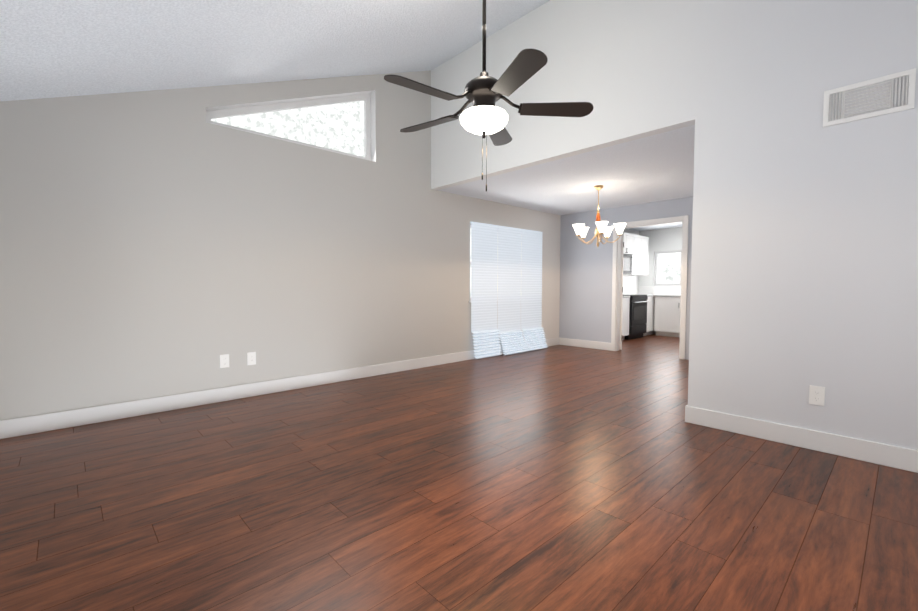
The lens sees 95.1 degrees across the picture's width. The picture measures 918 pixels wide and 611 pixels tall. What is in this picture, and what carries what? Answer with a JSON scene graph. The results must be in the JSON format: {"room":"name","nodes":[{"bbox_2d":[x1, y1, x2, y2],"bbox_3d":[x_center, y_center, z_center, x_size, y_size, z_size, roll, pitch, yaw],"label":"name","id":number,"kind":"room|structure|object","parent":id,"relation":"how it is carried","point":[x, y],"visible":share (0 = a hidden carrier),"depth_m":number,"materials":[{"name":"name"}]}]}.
{"room":"empty living room","nodes":[
{"label":"empty living room","id":0,"kind":"room"},
{"bbox_2d":[0,0,549,100],"bbox_3d":[0.270,-2.198,1.860,4.310,1.828,6.740,-3,4,-43],"label":"ceiling","id":1,"kind":"structure","parent":0,"point":[56,48],"depth_m":3.15,"materials":[{"name":"white paint"}]},
{"bbox_2d":[384,0,592,190],"bbox_3d":[0.123,-1.598,2.781,1.374,1.657,1.394,-3,4,-43],"label":"ceiling fan","id":2,"kind":"object","parent":1,"relation":"hanging from","point":[484,116],"visible":1,"depth_m":2.72,"materials":[{"name":"brown metal"}]},
{"bbox_2d":[0,71,638,420],"bbox_3d":[0.403,-1.254,6.614,10.940,4.120,0.180,-3,4,-43],"label":"wall","id":3,"kind":"structure","parent":0,"point":[158,243],"depth_m":3.97,"materials":[{"name":"paint"}]},
{"bbox_2d":[220,354,228,367],"bbox_3d":[-2.268,0.538,4.061,0.080,0.128,0.009,-3,4,-43],"label":"electrical outlet","id":4,"kind":"object","parent":3,"relation":"attached to","point":[224,360],"visible":1,"depth_m":4.06,"materials":[{"name":"white plastic"}]},
{"bbox_2d":[247,352,255,364],"bbox_3d":[-2.089,0.535,4.229,0.080,0.128,0.009,-3,4,-43],"label":"electrical outlet","id":5,"kind":"object","parent":3,"relation":"attached to","point":[251,358],"visible":1,"depth_m":4.22,"materials":[{"name":"white plastic"}]},
{"bbox_2d":[0,337,559,438],"bbox_3d":[-0.759,0.793,5.485,7.330,0.135,0.015,-3,4,-43],"label":"baseboard","id":6,"kind":"structure","parent":3,"relation":"attached to","point":[15,427],"depth_m":3.92,"materials":[{"name":"white wood"}]},
{"bbox_2d":[206,93,370,160],"bbox_3d":[-1.774,-2.160,4.592,1.820,0.860,0.045,-3,4,-43],"label":"clerestory window","id":7,"kind":"structure","parent":3,"relation":"in","point":[238,112],"depth_m":4.64,"materials":[{"name":"white"}]},
{"bbox_2d":[470,222,546,358],"bbox_3d":[0.876,-0.247,6.851,1.780,2.060,0.187,-3,4,-43],"label":"shades","id":8,"kind":"object","parent":3,"relation":"attached to","point":[507,259],"visible":1,"depth_m":6.81,"materials":[{"name":"grey plastic"}]},
{"bbox_2d":[623,233,634,254],"bbox_3d":[3.471,-1.338,9.129,0.754,0.450,0.341,-3,4,-43],"label":"upper cabinet","id":9,"kind":"object","parent":3,"relation":"attached to","point":[629,239],"depth_m":9.12,"materials":[{"name":"white wood"}]},
{"bbox_2d":[623,254,635,274],"bbox_3d":[3.503,-0.889,9.116,0.754,0.425,0.436,-3,4,-43],"label":"microwave","id":10,"kind":"object","parent":9,"relation":"attached to","point":[629,264],"visible":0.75,"depth_m":9.02,"materials":[{"name":"silver metal"}]},
{"bbox_2d":[635,235,648,274],"bbox_3d":[4.027,-1.148,9.661,0.755,0.880,0.341,-3,4,-43],"label":"upper cabinet","id":11,"kind":"object","parent":3,"relation":"attached to","point":[636,245],"depth_m":9.54,"materials":[{"name":"white wood"}]},
{"bbox_2d":[0,334,917,610],"bbox_3d":[2.688,0.968,4.279,10.940,0.100,6.740,-3,4,-43],"label":"floor","id":12,"kind":"structure","parent":0,"point":[560,478],"depth_m":2.14,"materials":[{"name":"laminate"}]},
{"bbox_2d":[622,299,629,339],"bbox_3d":[3.029,0.276,8.598,0.705,0.875,0.622,-3,4,-43],"label":"base cabinet","id":13,"kind":"object","parent":12,"relation":"on","point":[626,302],"depth_m":8.51,"materials":[{"name":"white wood"}]},
{"bbox_2d":[623,294,648,339],"bbox_3d":[3.605,0.142,9.057,0.752,1.100,0.696,-3,4,-43],"label":"range","id":14,"kind":"object","parent":12,"relation":"on","point":[638,317],"visible":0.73,"depth_m":8.79,"materials":[{"name":"black metal"}]},
{"bbox_2d":[643,295,653,335],"bbox_3d":[4.214,0.224,9.708,1.003,0.875,0.622,-3,4,-43],"label":"base cabinet","id":15,"kind":"object","parent":12,"relation":"on","point":[650,305],"depth_m":9.34,"materials":[{"name":"white wood"}]},
{"bbox_2d":[654,295,680,336],"bbox_3d":[4.987,0.250,9.162,0.622,0.875,1.162,-3,4,-43],"label":"base cabinet","id":16,"kind":"object","parent":12,"relation":"on","point":[663,311],"depth_m":9.18,"materials":[{"name":"white wood"}]},
{"bbox_2d":[439,125,694,230],"bbox_3d":[3.291,-1.702,6.751,6.510,0.120,3.540,-3,4,-43],"label":"ceiling","id":17,"kind":"structure","parent":0,"point":[655,168],"depth_m":5.28,"materials":[{"name":"white paint"}]},
{"bbox_2d":[573,185,626,246],"bbox_3d":[1.871,-1.182,5.611,0.661,0.810,0.682,-3,4,-43],"label":"chandelier","id":18,"kind":"object","parent":17,"relation":"hanging from","point":[581,230],"visible":1,"depth_m":5.54,"materials":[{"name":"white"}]},
{"bbox_2d":[559,197,692,359],"bbox_3d":[3.122,-0.419,6.736,0.120,2.440,3.420,-3,4,-43],"label":"wall","id":19,"kind":"structure","parent":0,"point":[585,312],"depth_m":7.43,"materials":[{"name":"paint"}]},
{"bbox_2d":[559,338,610,350],"bbox_3d":[2.268,0.694,7.602,0.015,0.135,1.035,-3,4,-43],"label":"baseboard","id":20,"kind":"structure","parent":19,"relation":"attached to","point":[587,344],"depth_m":7.57,"materials":[{"name":"white wood"}]},
{"bbox_2d":[619,232,623,349],"bbox_3d":[2.902,-0.261,7.598,0.215,2.018,0.810,1,3,16],"label":"kitchen door","id":21,"kind":"structure","parent":19,"relation":"in","point":[621,289],"depth_m":7.22,"materials":[{"name":"white wood"}]},
{"bbox_2d":[611,215,688,359],"bbox_3d":[3.068,-0.287,6.787,0.139,2.170,1.180,-3,4,-43],"label":"door frame","id":22,"kind":"structure","parent":19,"relation":"attached to","point":[616,287],"depth_m":6.74,"materials":[{"name":"white wood"}]},
{"bbox_2d":[638,227,681,286],"bbox_3d":[5.580,-0.528,9.038,0.120,2.440,3.420,-3,4,-43],"label":"wall","id":23,"kind":"structure","parent":0,"point":[667,239],"depth_m":9.87,"materials":[{"name":"paint"}]},
{"bbox_2d":[654,250,681,285],"bbox_3d":[5.085,-0.854,9.574,0.040,0.800,1.200,-3,4,-43],"label":"kitchen window","id":24,"kind":"structure","parent":23,"relation":"in","point":[655,276],"depth_m":9.86,"materials":[{"name":"white"}]},
{"bbox_2d":[431,0,917,449],"bbox_3d":[1.926,-1.102,3.385,0.120,4.120,6.620,-3,4,-43],"label":"wall","id":25,"kind":"structure","parent":0,"point":[804,267],"depth_m":3.02,"materials":[{"name":"paint"}]},
{"bbox_2d":[685,406,917,472],"bbox_3d":[2.960,0.945,2.279,0.015,0.135,3.215,-3,4,-43],"label":"baseboard","id":26,"kind":"structure","parent":25,"relation":"attached to","point":[902,458],"depth_m":2.86,"materials":[{"name":"white wood"}]},
{"bbox_2d":[809,385,824,405],"bbox_3d":[2.423,0.610,2.841,0.009,0.128,0.080,-3,4,-43],"label":"outlet","id":27,"kind":"object","parent":25,"relation":"attached to","point":[816,395],"visible":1,"depth_m":2.84,"materials":[{"name":"white plastic"}]},
{"bbox_2d":[823,68,915,126],"bbox_3d":[2.545,-1.286,2.619,0.013,0.230,0.410,-3,4,-43],"label":"air vent register","id":28,"kind":"object","parent":25,"relation":"attached to","point":[889,94],"visible":1,"depth_m":2.61,"materials":[{"name":"white metal"}]},
{"label":"outside","id":29,"kind":"structure","parent":0,"visible":0},
{"bbox_2d":[211,101,680,296],"bbox_3d":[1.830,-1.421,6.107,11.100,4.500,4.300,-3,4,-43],"label":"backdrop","id":30,"kind":"structure","parent":29,"point":[320,124],"depth_m":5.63,"materials":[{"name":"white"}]}
]}

